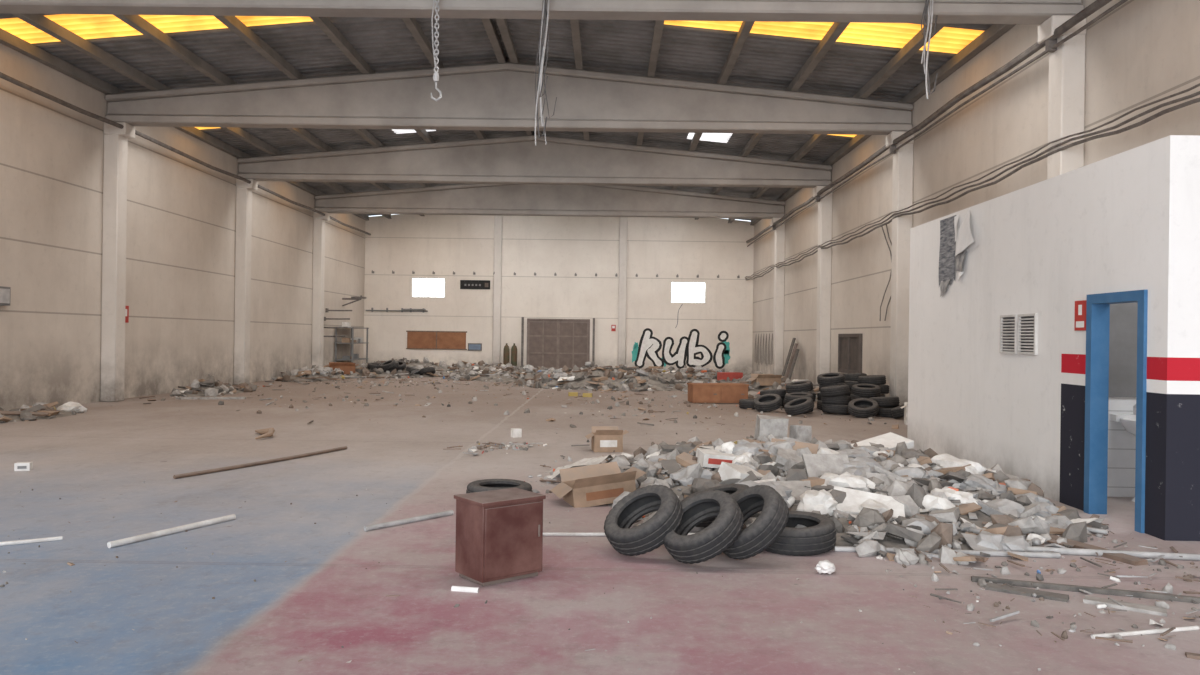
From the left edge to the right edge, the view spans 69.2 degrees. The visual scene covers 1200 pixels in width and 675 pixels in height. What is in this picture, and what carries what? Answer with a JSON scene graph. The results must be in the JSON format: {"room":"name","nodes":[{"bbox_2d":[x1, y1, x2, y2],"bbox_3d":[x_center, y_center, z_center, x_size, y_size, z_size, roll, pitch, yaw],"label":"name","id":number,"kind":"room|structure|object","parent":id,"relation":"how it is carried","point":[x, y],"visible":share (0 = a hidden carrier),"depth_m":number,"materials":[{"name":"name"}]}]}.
{"room":"abandoned warehouse","nodes":[
{"label":"abandoned warehouse","id":0,"kind":"room"},
{"bbox_2d":[0,43,364,410],"bbox_3d":[-11.341,-2.114,16.392,0.200,7.120,49.200,1,0,0],"label":"wall","id":1,"kind":"structure","parent":0,"point":[181,228],"depth_m":21.37,"materials":[{"name":"beige concrete"}]},
{"bbox_2d":[0,286,10,305],"bbox_3d":[-11.193,-0.777,16.265,0.135,0.350,0.350,1,0,0],"label":"junction box","id":2,"kind":"object","parent":1,"relation":"attached to","point":[5,292],"visible":1,"depth_m":16.28,"materials":[{"name":"grey plastic"}]},
{"bbox_2d":[125,306,128,322],"bbox_3d":[-11.218,-0.553,20.540,0.024,0.400,0.300,1,0,0],"label":"fire extinguisher sign","id":3,"kind":"object","parent":1,"relation":"attached to","point":[126,307],"visible":0.54,"depth_m":20.62,"materials":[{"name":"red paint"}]},
{"bbox_2d":[324,317,349,320],"label":"wall hooks","id":4,"kind":"object","parent":1,"relation":"attached to","point":[325,318],"depth_m":35.06,"materials":[{"name":"grey metal"}]},
{"bbox_2d":[325,308,351,311],"label":"wall hooks","id":5,"kind":"object","parent":1,"relation":"attached to","point":[326,310],"depth_m":35.33,"materials":[{"name":"grey metal"}]},
{"bbox_2d":[342,295,365,305],"bbox_3d":[-10.489,-1.554,37.085,1.010,0.478,0.200,1,0,0],"label":"bracket","id":6,"kind":"object","parent":1,"relation":"attached to","point":[352,297],"visible":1,"depth_m":37.05,"materials":[{"name":"grey metal"}]},
{"bbox_2d":[0,13,992,220],"bbox_3d":[-2.088,-6.015,16.250,18.500,0.878,49.465,1,0,0],"label":"ceiling","id":7,"kind":"structure","parent":0,"point":[772,54],"depth_m":18.51,"materials":[{"name":"metal"}]},
{"bbox_2d":[0,13,1015,224],"bbox_3d":[-2.091,-5.870,16.218,18.160,1.012,49.000,1,0,0],"label":"roof","id":8,"kind":"structure","parent":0,"point":[39,21],"depth_m":18.02,"materials":[{"name":"grey metal"}]},
{"bbox_2d":[431,0,441,101],"bbox_3d":[-2.319,-4.267,12.379,0.168,1.830,0.320,1,0,0],"label":"hook","id":9,"kind":"object","parent":8,"relation":"hanging from","point":[436,74],"visible":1,"depth_m":12.37,"materials":[{"name":"grey metal"}]},
{"bbox_2d":[535,0,556,145],"bbox_3d":[-0.799,-3.951,12.382,0.396,2.480,0.250,1,0,0],"label":"hanging cables","id":10,"kind":"object","parent":8,"relation":"hanging from","point":[545,10],"visible":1,"depth_m":12.28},
{"bbox_2d":[921,0,937,98],"bbox_3d":[4.603,-4.239,12.339,0.351,1.757,0.250,1,0,0],"label":"hanging cables","id":11,"kind":"object","parent":8,"relation":"hanging from","point":[926,71],"visible":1,"depth_m":12.24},
{"bbox_2d":[105,63,912,134],"bbox_3d":[-2.068,-5.449,19.718,18.160,1.440,0.440,1,0,0],"label":"roof beam","id":12,"kind":"structure","parent":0,"point":[500,96],"depth_m":19.57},
{"bbox_2d":[237,135,831,187],"bbox_3d":[-2.012,-5.448,26.718,18.160,1.440,0.440,1,0,0],"label":"roof beam","id":13,"kind":"structure","parent":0,"point":[507,160],"depth_m":26.58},
{"bbox_2d":[0,0,1083,23],"bbox_3d":[-2.124,-5.449,12.718,18.160,1.440,0.440,1,0,0],"label":"roof beam","id":14,"kind":"structure","parent":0,"point":[857,11],"depth_m":12.55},
{"bbox_2d":[314,184,784,218],"bbox_3d":[-1.956,-5.447,33.717,18.160,1.440,0.440,1,0,0],"label":"roof beam","id":15,"kind":"structure","parent":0,"point":[461,199],"depth_m":33.57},
{"bbox_2d":[363,214,753,373],"bbox_3d":[-1.941,-2.387,40.799,18.200,7.920,0.237,1,0,0],"label":"wall","id":16,"kind":"structure","parent":0,"point":[565,246],"depth_m":40.71,"materials":[{"name":"beige concrete"}]},
{"bbox_2d":[366,308,427,311],"bbox_3d":[-9.508,-1.284,40.678,2.900,0.190,0.200,1,0,0],"label":"wall rail","id":17,"kind":"object","parent":16,"relation":"attached to","point":[402,309],"visible":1,"depth_m":40.67,"materials":[{"name":"grey metal"}]},
{"bbox_2d":[411,277,445,297],"bbox_3d":[-8.043,-2.335,40.846,1.600,0.950,0.120,1,0,0],"label":"window","id":18,"kind":"structure","parent":16,"relation":"in","point":[421,287],"depth_m":40.84,"materials":[{"name":"white glass"}]},
{"bbox_2d":[406,331,466,349],"bbox_3d":[-7.652,0.131,40.737,2.850,0.870,0.050,1,0,0],"label":"notice board","id":19,"kind":"object","parent":16,"relation":"attached to","point":[432,340],"visible":1,"depth_m":40.72,"materials":[{"name":"brown wood"}]},
{"bbox_2d":[460,280,489,288],"bbox_3d":[-5.841,-2.470,40.718,1.400,0.420,0.060,1,0,0],"label":"shop sign","id":20,"kind":"object","parent":16,"relation":"attached to","point":[464,284],"visible":1,"depth_m":40.70,"materials":[{"name":"black paint"}]},
{"bbox_2d":[468,343,481,350],"bbox_3d":[-5.856,0.445,40.718,0.650,0.350,0.060,1,0,0],"label":"wall sign","id":21,"kind":"object","parent":16,"relation":"attached to","point":[471,346],"visible":1,"depth_m":40.69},
{"bbox_2d":[372,270,739,277],"bbox_3d":[-2.085,-2.959,40.630,17.200,0.140,0.177,1,0,0],"label":"brackets","id":22,"kind":"object","parent":16,"relation":"attached to","point":[433,272],"visible":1,"depth_m":40.60,"materials":[{"name":"metal"}]},
{"bbox_2d":[526,318,589,370],"bbox_3d":[-1.954,0.348,40.777,2.950,2.450,0.180,1,0,0],"label":"door","id":23,"kind":"structure","parent":16,"relation":"in","point":[555,343],"depth_m":40.77,"materials":[{"name":"brown metal"}]},
{"bbox_2d":[611,325,615,330],"bbox_3d":[0.631,-0.441,40.684,0.200,0.300,0.025,1,0,0],"label":"fire extinguisher sign","id":24,"kind":"object","parent":16,"relation":"attached to","point":[613,327],"visible":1,"depth_m":40.67,"materials":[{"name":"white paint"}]},
{"bbox_2d":[671,281,705,303],"bbox_3d":[4.130,-2.104,40.748,1.650,1.020,0.120,1,0,0],"label":"window","id":25,"kind":"structure","parent":16,"relation":"in","point":[681,292],"depth_m":40.75,"materials":[{"name":"white glass"}]},
{"bbox_2d":[0,369,1199,674],"bbox_3d":[-2.233,1.670,11.218,18.800,0.200,71.000,1,0,0],"label":"floor","id":26,"kind":"structure","parent":0,"point":[312,604],"depth_m":5.83,"materials":[{"name":"paint"}]},
{"bbox_2d":[14,462,32,470],"bbox_3d":[-6.561,1.468,9.902,0.150,0.086,0.102,1,0,-17],"label":"box","id":27,"kind":"object","parent":26,"relation":"on","point":[19,466],"visible":1,"depth_m":9.86,"materials":[{"name":"cardboard"}]},
{"bbox_2d":[0,536,61,545],"bbox_3d":[-4.334,1.526,6.485,0.558,0.028,0.030,1,0,-32],"label":"tube","id":28,"kind":"object","parent":26,"relation":"on","point":[26,541],"visible":1,"depth_m":6.52,"materials":[{"name":"plastic"}]},
{"bbox_2d":[0,401,86,422],"bbox_3d":[-10.493,1.388,15.954,1.320,0.358,2.480,1,0,0],"label":"rubble pile","id":29,"kind":"object","parent":26,"relation":"on","point":[40,410],"visible":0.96,"depth_m":15.90,"materials":[{"name":"concrete"}]},
{"bbox_2d":[100,122,134,401],"bbox_3d":[-10.970,-1.699,19.789,0.500,6.300,0.440,1,0,0],"label":"column","id":30,"kind":"structure","parent":26,"relation":"on","point":[115,138],"depth_m":19.59,"materials":[{"name":"paint"}]},
{"bbox_2d":[107,514,235,547],"bbox_3d":[-3.371,1.530,6.922,0.048,0.046,1.150,1,0,25],"label":"tube","id":31,"kind":"object","parent":26,"relation":"on","point":[129,540],"visible":1,"depth_m":6.84,"materials":[{"name":"plastic"}]},
{"bbox_2d":[176,397,245,398],"bbox_3d":[-9.304,1.448,20.823,1.538,0.057,0.211,1,0,-11],"label":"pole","id":32,"kind":"object","parent":26,"relation":"on","point":[176,397],"visible":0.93,"depth_m":20.73,"materials":[{"name":"grey metal"}]},
{"bbox_2d":[170,374,256,396],"bbox_3d":[-10.204,1.267,23.067,1.692,0.604,3.660,1,0,0],"label":"rubble pile","id":33,"kind":"object","parent":26,"relation":"on","point":[201,387],"visible":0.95,"depth_m":22.52,"materials":[{"name":"concrete"}]},
{"bbox_2d":[234,179,257,384],"bbox_3d":[-10.914,-1.699,26.788,0.500,6.300,0.440,1,0,0],"label":"column","id":34,"kind":"structure","parent":26,"relation":"on","point":[243,189],"depth_m":26.59,"materials":[{"name":"paint"}]},
{"bbox_2d":[173,446,346,478],"bbox_3d":[-4.049,1.521,10.749,0.090,0.042,2.860,1,0,22],"label":"wooden pole","id":35,"kind":"object","parent":26,"relation":"on","point":[177,476],"visible":1,"depth_m":10.44,"materials":[{"name":"brown wood"}]},
{"bbox_2d":[255,428,274,438],"bbox_3d":[-5.193,1.460,13.488,0.287,0.120,1.091,1,0,-22],"label":"cardboard box","id":36,"kind":"object","parent":26,"relation":"on","point":[267,432],"visible":1,"depth_m":13.38,"materials":[{"name":"cardboard"}]},
{"bbox_2d":[271,364,359,381],"bbox_3d":[-9.954,1.277,31.089,2.468,0.624,5.315,1,0,0],"label":"rubble pile","id":37,"kind":"object","parent":26,"relation":"on","point":[316,373],"visible":0.96,"depth_m":29.62,"materials":[{"name":"concrete"}]},
{"bbox_2d":[311,212,329,366],"bbox_3d":[-10.858,-1.698,33.788,0.500,6.300,0.440,1,0,0],"label":"column","id":38,"kind":"structure","parent":26,"relation":"on","point":[319,220],"depth_m":33.59,"materials":[{"name":"paint"}]},
{"bbox_2d":[334,322,368,362],"bbox_3d":[-10.658,0.405,37.386,0.800,2.101,2.300,1,0,0],"label":"shelf rack","id":39,"kind":"object","parent":26,"relation":"on","point":[352,340],"visible":0.94,"depth_m":36.56,"materials":[{"name":"metal"}]},
{"bbox_2d":[367,360,435,374],"bbox_3d":[-7.560,1.163,33.199,2.542,0.626,1.094,1,0,0],"label":"pile","id":40,"kind":"object","parent":26,"relation":"on","point":[389,365],"visible":0.81,"depth_m":32.98,"materials":[{"name":"rubber"}]},
{"bbox_2d":[363,510,453,531],"bbox_3d":[-1.612,1.556,7.408,0.044,0.042,0.917,1,0,40],"label":"tube","id":41,"kind":"object","parent":26,"relation":"on","point":[450,512],"visible":0.99,"depth_m":7.36,"materials":[{"name":"plastic"}]},
{"bbox_2d":[355,357,466,378],"bbox_3d":[-8.240,1.215,35.442,5.908,0.866,8.109,1,0,0],"label":"rubble pile","id":42,"kind":"object","parent":26,"relation":"on","point":[442,369],"visible":0.54,"depth_m":33.50,"materials":[{"name":"concrete"}]},
{"bbox_2d":[329,362,358,373],"bbox_3d":[-9.656,1.156,32.578,1.200,0.425,0.740,1,0,-22],"label":"cardboard box","id":43,"kind":"object","parent":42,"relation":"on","point":[346,367],"visible":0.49,"depth_m":32.39,"materials":[{"name":"brown cardboard"}]},
{"bbox_2d":[451,586,478,592],"bbox_3d":[-0.843,1.577,5.442,0.173,0.034,0.036,1,0,10],"label":"strip","id":44,"kind":"object","parent":26,"relation":"on","point":[453,588],"visible":1,"depth_m":5.43,"materials":[{"name":"white paint"}]},
{"bbox_2d":[434,360,517,372],"bbox_3d":[-5.089,1.305,37.535,5.964,0.693,4.703,1,0,0],"label":"rubble pile","id":45,"kind":"object","parent":26,"relation":"on","point":[481,365],"visible":0.29,"depth_m":36.77,"materials":[{"name":"concrete"}]},
{"bbox_2d":[492,215,501,364],"bbox_3d":[-4.796,-2.165,40.660,0.360,7.400,0.160,1,0,0],"label":"column","id":46,"kind":"structure","parent":26,"relation":"on","point":[497,281],"depth_m":40.58,"materials":[{"name":"paint"}]},
{"bbox_2d":[466,479,531,492],"bbox_3d":[-0.954,1.487,8.258,0.625,0.216,0.625,1,0,-1],"label":"tire","id":47,"kind":"object","parent":26,"relation":"on","point":[485,484],"visible":0.38,"depth_m":8.33,"materials":[{"name":"rubber"}]},
{"bbox_2d":[454,488,545,585],"bbox_3d":[-0.669,1.321,5.802,0.494,0.540,0.372,1,0,-40],"label":"base cabinet","id":48,"kind":"object","parent":26,"relation":"on","point":[499,533],"visible":1,"depth_m":5.66,"materials":[{"name":"brown wood"}]},
{"bbox_2d":[440,365,571,381],"bbox_3d":[-2.644,1.379,33.157,7.357,0.758,6.064,1,0,0],"label":"rubble pile","id":49,"kind":"object","parent":26,"relation":"on","point":[507,374],"visible":0.63,"depth_m":31.93,"materials":[{"name":"concrete"}]},
{"bbox_2d":[503,343,509,364],"bbox_3d":[-4.293,0.902,39.935,0.280,1.280,0.280,1,0,0],"label":"gas cylinder","id":50,"kind":"object","parent":26,"relation":"on","point":[506,353],"visible":0.66,"depth_m":39.82,"materials":[{"name":"metal"}]},
{"bbox_2d":[511,343,516,365],"bbox_3d":[-3.943,0.906,39.933,0.280,1.280,0.280,1,0,0],"label":"gas cylinder","id":51,"kind":"object","parent":26,"relation":"on","point":[514,347],"visible":0.73,"depth_m":39.82,"materials":[{"name":"metal"}]},
{"bbox_2d":[511,428,521,437],"bbox_3d":[-1.330,1.514,13.811,0.140,0.136,0.110,1,0,-28],"label":"box","id":52,"kind":"object","parent":26,"relation":"on","point":[515,432],"visible":1,"depth_m":13.76,"materials":[{"name":"cardboard"}]},
{"bbox_2d":[521,317,523,365],"bbox_3d":[-3.610,0.301,40.545,0.240,2.500,0.370,1,0,0],"label":"post","id":53,"kind":"object","parent":26,"relation":"on","point":[522,323],"visible":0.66,"depth_m":40.43,"materials":[{"name":"grey metal"}]},
{"bbox_2d":[568,392,577,395],"bbox_3d":[-0.732,1.537,23.606,0.240,0.106,0.140,1,0,-11],"label":"container","id":54,"kind":"object","parent":26,"relation":"on","point":[569,393],"visible":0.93,"depth_m":23.54,"materials":[{"name":"plastic"}]},
{"bbox_2d":[583,393,591,396],"bbox_3d":[-0.335,1.543,23.303,0.240,0.106,0.140,1,0,6],"label":"container","id":55,"kind":"object","parent":26,"relation":"on","point":[584,394],"visible":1,"depth_m":23.23,"materials":[{"name":"plastic"}]},
{"bbox_2d":[592,318,594,366],"bbox_3d":[-0.301,0.346,40.519,0.240,2.500,0.370,1,0,0],"label":"post","id":56,"kind":"object","parent":26,"relation":"on","point":[593,340],"visible":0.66,"depth_m":40.40,"materials":[{"name":"grey metal"}]},
{"bbox_2d":[550,462,645,507],"bbox_3d":[-0.020,1.434,8.445,0.855,0.357,0.628,1,0,-17],"label":"cardboard box","id":57,"kind":"object","parent":26,"relation":"on","point":[596,484],"visible":0.89,"depth_m":8.27,"materials":[{"name":"brown cardboard"}]},
{"bbox_2d":[0,376,1199,672],"bbox_3d":[-2.207,1.552,21.898,17.560,0.194,35.489,1,0,0],"label":"litter","id":58,"kind":"object","parent":26,"relation":"on","point":[1168,588],"visible":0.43,"depth_m":6.23,"materials":[{"name":"concrete"}]},
{"bbox_2d":[585,426,628,451],"bbox_3d":[0.099,1.442,12.299,0.592,0.320,0.488,1,0,-8],"label":"cardboard box","id":59,"kind":"object","parent":26,"relation":"on","point":[603,438],"visible":1,"depth_m":12.14,"materials":[{"name":"cardboard"}]},
{"bbox_2d":[513,361,703,391],"bbox_3d":[0.601,1.304,28.628,7.023,1.024,5.627,1,0,-3],"label":"rubble pile","id":60,"kind":"object","parent":26,"relation":"on","point":[587,377],"visible":0.9,"depth_m":27.24,"materials":[{"name":"concrete"}]},
{"bbox_2d":[543,532,694,535],"bbox_3d":[0.285,1.589,7.018,1.502,0.027,0.028,1,0,-3],"label":"strip","id":61,"kind":"object","parent":26,"relation":"on","point":[544,533],"visible":0.3,"depth_m":6.99,"materials":[{"name":"plastic"}]},
{"bbox_2d":[618,217,626,365],"bbox_3d":[1.053,-2.086,40.613,0.360,7.400,0.160,1,0,0],"label":"column","id":62,"kind":"structure","parent":26,"relation":"on","point":[623,220],"depth_m":40.53,"materials":[{"name":"paint"}]},
{"bbox_2d":[604,485,683,555],"bbox_3d":[0.323,1.350,6.457,0.564,0.478,0.607,1,0,-34],"label":"tire","id":63,"kind":"object","parent":26,"relation":"on","point":[646,537],"visible":0.98,"depth_m":6.32,"materials":[{"name":"rubber"}]},
{"bbox_2d":[634,365,744,382],"bbox_3d":[3.045,1.441,33.051,5.720,0.744,5.870,1,0,0],"label":"rubble pile","id":64,"kind":"object","parent":26,"relation":"on","point":[698,373],"visible":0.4,"depth_m":32.13,"materials":[{"name":"concrete"}]},
{"bbox_2d":[663,490,743,563],"bbox_3d":[0.732,1.355,6.254,0.566,0.478,0.606,1,0,-26],"label":"tire","id":65,"kind":"object","parent":26,"relation":"on","point":[704,545],"visible":0.89,"depth_m":6.08,"materials":[{"name":"rubber"}]},
{"bbox_2d":[687,383,748,402],"bbox_3d":[2.957,1.400,21.872,1.440,0.480,0.650,1,0,-6],"label":"wooden chest","id":66,"kind":"object","parent":26,"relation":"on","point":[697,392],"visible":0.87,"depth_m":21.57,"materials":[{"name":"brown wood"}]},
{"bbox_2d":[683,371,819,401],"bbox_3d":[4.682,1.405,25.717,4.390,0.809,7.548,1,0,0],"label":"rubble pile","id":67,"kind":"object","parent":26,"relation":"on","point":[754,390],"visible":0.23,"depth_m":23.96,"materials":[{"name":"concrete"}]},
{"bbox_2d":[717,372,742,380],"bbox_3d":[4.104,1.228,27.468,0.700,0.256,0.400,1,0,-17],"label":"plastic crate","id":68,"kind":"object","parent":67,"relation":"on","point":[720,375],"visible":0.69,"depth_m":27.31,"materials":[{"name":"red plastic"}]},
{"bbox_2d":[748,374,784,385],"bbox_3d":[4.577,1.162,23.964,0.940,0.300,0.600,1,0,-11],"label":"cardboard box","id":69,"kind":"object","parent":67,"relation":"on","point":[763,379],"visible":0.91,"depth_m":23.77,"materials":[{"name":"brown cardboard"}]},
{"bbox_2d":[715,485,788,559],"bbox_3d":[1.093,1.343,6.351,0.522,0.512,0.594,1,0,-19],"label":"tire","id":70,"kind":"object","parent":26,"relation":"on","point":[771,522],"visible":0.69,"depth_m":6.14,"materials":[{"name":"rubber"}]},
{"bbox_2d":[770,218,784,374],"bbox_3d":[6.840,-1.457,33.647,0.500,6.300,0.440,1,0,0],"label":"column","id":71,"kind":"structure","parent":26,"relation":"on","point":[779,238],"depth_m":33.45,"materials":[{"name":"paint"}]},
{"bbox_2d":[781,338,795,379],"bbox_3d":[6.644,0.847,30.848,0.525,1.677,0.300,1,0,0],"label":"leaning board","id":72,"kind":"object","parent":26,"relation":"on","point":[793,339],"visible":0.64,"depth_m":30.72,"materials":[{"name":"grey wood"}]},
{"bbox_2d":[785,343,797,377],"bbox_3d":[6.610,0.942,30.248,0.470,1.484,0.300,1,0,0],"label":"leaning board","id":73,"kind":"object","parent":26,"relation":"on","point":[796,344],"visible":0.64,"depth_m":30.14,"materials":[{"name":"grey wood"}]},
{"bbox_2d":[788,349,799,379],"bbox_3d":[6.577,1.038,29.748,0.415,1.292,0.300,1,0,0],"label":"leaning board","id":74,"kind":"object","parent":26,"relation":"on","point":[797,350],"visible":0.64,"depth_m":29.62,"materials":[{"name":"grey wood"}]},
{"bbox_2d":[756,511,835,555],"bbox_3d":[1.504,1.509,6.728,0.626,0.241,0.626,1,0,28],"label":"tire","id":75,"kind":"object","parent":26,"relation":"on","point":[818,536],"visible":0.65,"depth_m":6.47,"materials":[{"name":"rubber"}]},
{"bbox_2d":[528,414,1108,564],"bbox_3d":[1.922,1.326,9.510,5.842,0.825,6.671,1,0,0],"label":"rubble pile","id":76,"kind":"object","parent":26,"relation":"on","point":[879,493],"visible":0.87,"depth_m":8.11,"materials":[{"name":"concrete"}]},
{"bbox_2d":[551,454,614,478],"bbox_3d":[-0.180,1.434,9.902,0.720,0.268,0.800,1,0,0],"label":"sheet","id":77,"kind":"object","parent":76,"relation":"on","point":[594,460],"visible":0.87,"depth_m":9.87,"materials":[{"name":"paper"}]},
{"bbox_2d":[681,484,748,526],"bbox_3d":[0.990,1.414,7.342,0.627,0.337,0.627,1,0,-43],"label":"tire","id":78,"kind":"object","parent":76,"relation":"on","point":[732,489],"visible":0.12,"depth_m":7.43,"materials":[{"name":"rubber"}]},
{"bbox_2d":[1031,518,1106,534],"bbox_3d":[3.590,1.574,7.646,1.503,0.128,0.040,1,0,30],"label":"tube","id":79,"kind":"object","parent":76,"relation":"on","point":[1090,529],"visible":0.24,"depth_m":7.30,"materials":[{"name":"plastic"}]},
{"bbox_2d":[739,373,903,418],"bbox_3d":[5.023,1.256,19.252,3.311,0.887,3.588,1,0,-8],"label":"pile","id":80,"kind":"object","parent":26,"relation":"on","point":[861,395],"visible":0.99,"depth_m":18.99,"materials":[{"name":"rubber"}]},
{"bbox_2d":[813,186,832,387],"bbox_3d":[6.784,-1.458,26.647,0.500,6.300,0.440,1,0,0],"label":"column","id":81,"kind":"structure","parent":26,"relation":"on","point":[824,264],"depth_m":26.45,"materials":[{"name":"paint"}]},
{"bbox_2d":[815,560,835,573],"bbox_3d":[1.553,1.575,5.962,0.140,0.091,0.131,1,0,-24],"label":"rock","id":82,"kind":"object","parent":26,"relation":"on","point":[825,566],"visible":1,"depth_m":5.93,"materials":[{"name":"white stone"}]},
{"bbox_2d":[886,131,913,404],"bbox_3d":[6.728,-1.459,19.647,0.500,6.300,0.440,1,0,0],"label":"column","id":83,"kind":"structure","parent":26,"relation":"on","point":[902,189],"depth_m":19.45,"materials":[{"name":"paint"}]},
{"bbox_2d":[900,402,907,424],"bbox_3d":[6.066,1.476,16.852,0.450,0.412,0.390,1,0,12],"label":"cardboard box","id":84,"kind":"object","parent":26,"relation":"on","point":[905,406],"visible":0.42,"depth_m":16.81,"materials":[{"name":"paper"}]},
{"bbox_2d":[834,546,1060,557],"bbox_3d":[2.606,1.616,6.549,1.653,0.038,0.040,1,0,4],"label":"tube","id":85,"kind":"object","parent":26,"relation":"on","point":[836,548],"visible":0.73,"depth_m":6.52,"materials":[{"name":"plastic"}]},
{"bbox_2d":[985,582,1068,601],"bbox_3d":[2.723,1.627,5.554,0.477,0.030,0.109,1,0,32],"label":"wooden plank","id":86,"kind":"object","parent":26,"relation":"on","point":[989,586],"visible":1,"depth_m":5.54,"materials":[{"name":"grey wood"}]},
{"bbox_2d":[1038,15,1086,178],"bbox_3d":[6.672,-1.459,12.647,0.500,6.300,0.440,1,0,0],"label":"column","id":87,"kind":"structure","parent":26,"relation":"on","point":[1066,92],"depth_m":12.45,"materials":[{"name":"paint"}]},
{"bbox_2d":[971,576,1199,602],"bbox_3d":[3.157,1.626,5.609,1.408,0.033,0.046,1,0,19],"label":"wooden plank","id":88,"kind":"object","parent":26,"relation":"on","point":[1107,591],"visible":1,"depth_m":5.59,"materials":[{"name":"grey wood"}]},
{"bbox_2d":[1049,534,1147,565],"bbox_3d":[3.678,1.634,7.047,0.130,0.039,1.550,1,0,-19],"label":"wooden plank","id":89,"kind":"object","parent":26,"relation":"on","point":[1121,557],"visible":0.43,"depth_m":6.49,"materials":[{"name":"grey wood"}]},
{"bbox_2d":[1003,545,1199,560],"bbox_3d":[3.731,1.626,6.580,1.615,0.048,0.050,1,0,8],"label":"tube","id":90,"kind":"object","parent":26,"relation":"on","point":[1067,551],"visible":0.77,"depth_m":6.55,"materials":[{"name":"plastic"}]},
{"bbox_2d":[1111,404,1135,501],"bbox_3d":[5.556,1.169,8.837,0.510,1.013,0.598,1,0,0],"label":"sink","id":91,"kind":"object","parent":26,"relation":"on","point":[1128,421],"visible":0.23,"depth_m":8.96,"materials":[{"name":"white ceramic"}]},
{"bbox_2d":[1083,596,1166,616],"bbox_3d":[3.198,1.635,5.300,0.437,0.029,0.124,1,0,36],"label":"shard","id":92,"kind":"object","parent":26,"relation":"on","point":[1148,609],"visible":1,"depth_m":5.26},
{"bbox_2d":[1091,626,1198,638],"bbox_3d":[3.022,1.631,4.816,0.713,0.023,0.024,1,0,-14],"label":"strip","id":93,"kind":"object","parent":26,"relation":"on","point":[1187,628],"visible":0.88,"depth_m":4.81,"materials":[{"name":"white plastic"}]},
{"bbox_2d":[1185,652,1199,659],"bbox_3d":[3.216,1.638,4.376,0.456,0.021,0.057,1,0,27],"label":"wooden plank","id":94,"kind":"object","parent":26,"relation":"on","point":[1187,654],"visible":1,"depth_m":4.45,"materials":[{"name":"brown wood"}]},
{"bbox_3d":[-11.194,-1.702,-8.211,0.500,6.300,0.440,1,0,0],"label":"column","id":95,"kind":"structure","parent":26,"relation":"on","visible":0},
{"bbox_2d":[0,72,370,234],"bbox_3d":[-10.805,-4.727,15.913,0.130,0.160,48.350,1,0,0],"label":"pipe","id":96,"kind":"object","parent":95,"relation":"attached to","point":[2,75],"visible":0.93,"depth_m":20.66,"materials":[{"name":"grey metal"}]},
{"bbox_3d":[6.504,-1.462,-8.352,0.500,6.300,0.440,1,0,0],"label":"column","id":97,"kind":"structure","parent":26,"relation":"on","visible":0},
{"bbox_2d":[746,0,1127,246],"bbox_3d":[6.576,-4.306,15.774,0.140,0.290,48.352,1,0,0],"label":"pipe","id":98,"kind":"object","parent":97,"relation":"attached to","point":[1051,44],"visible":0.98,"depth_m":15.12,"materials":[{"name":"grey metal"}]},
{"bbox_2d":[752,0,1199,396],"bbox_3d":[7.050,-1.864,16.244,0.213,7.120,49.200,1,0,0],"label":"wall","id":99,"kind":"structure","parent":0,"point":[1141,52],"depth_m":16.62,"materials":[{"name":"beige concrete"}]},
{"bbox_2d":[838,334,862,372],"bbox_3d":[6.943,0.445,24.195,0.090,1.100,2.100,1,0,0],"label":"door","id":100,"kind":"structure","parent":99,"relation":"attached to","point":[849,345],"depth_m":24.10,"materials":[{"name":"wood"}]},
{"bbox_2d":[745,83,1199,320],"bbox_3d":[6.751,-1.615,16.146,0.426,2.443,49.004,1,0,0],"label":"cables","id":101,"kind":"object","parent":99,"relation":"attached to","point":[1196,100],"visible":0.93,"depth_m":13.44,"materials":[{"name":"grey plastic"}]},
{"bbox_2d":[907,135,1199,540],"bbox_3d":[5.777,0.019,10.169,2.210,3.320,6.110,1,0,0],"label":"wall","id":102,"kind":"structure","parent":0,"point":[1129,220],"depth_m":8.76,"materials":[{"name":"paint"}]},
{"bbox_2d":[939,215,955,285],"bbox_3d":[4.688,-1.152,11.743,0.016,0.928,0.560,1,0,0],"label":"poster","id":103,"kind":"object","parent":102,"relation":"attached to","point":[947,230],"visible":1,"depth_m":11.75,"materials":[{"name":"grey paper"}]},
{"bbox_2d":[940,208,973,296],"bbox_3d":[4.659,-1.097,11.322,0.072,1.080,1.283,1,0,4],"label":"paper","id":104,"kind":"object","parent":102,"relation":"attached to","point":[963,237],"visible":1,"depth_m":11.19,"materials":[{"name":"white paper"}]},
{"bbox_2d":[999,315,1017,353],"bbox_3d":[4.655,-0.037,9.908,0.030,0.440,0.390,1,0,0],"label":"air vent","id":105,"kind":"object","parent":102,"relation":"in","point":[1008,323],"visible":1,"depth_m":9.90,"materials":[{"name":"plastic"}]},
{"bbox_2d":[1017,313,1037,354],"bbox_3d":[4.652,-0.037,9.468,0.030,0.440,0.390,1,0,0],"label":"air vent","id":106,"kind":"object","parent":102,"relation":"in","point":[1027,343],"visible":1,"depth_m":9.46,"materials":[{"name":"plastic"}]},
{"bbox_2d":[1074,300,1085,330],"bbox_3d":[4.653,-0.212,8.423,0.015,0.290,0.200,1,0,0],"label":"fire extinguisher sign","id":107,"kind":"object","parent":102,"relation":"attached to","point":[1080,306],"visible":1,"depth_m":8.41,"materials":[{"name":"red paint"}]},
{"bbox_2d":[1084,290,1147,532],"bbox_3d":[4.700,0.629,7.838,0.170,2.070,0.890,1,0,0],"label":"door frame","id":108,"kind":"structure","parent":102,"relation":"in","point":[1097,305],"depth_m":8.19,"materials":[{"name":"blue paint"}]},
{"bbox_2d":[1107,302,1137,496],"bbox_3d":[5.828,0.079,9.189,2.090,3.200,0.130,1,0,0],"label":"wall","id":109,"kind":"structure","parent":0,"point":[1123,316],"depth_m":9.13,"materials":[{"name":"paint"}]}
]}

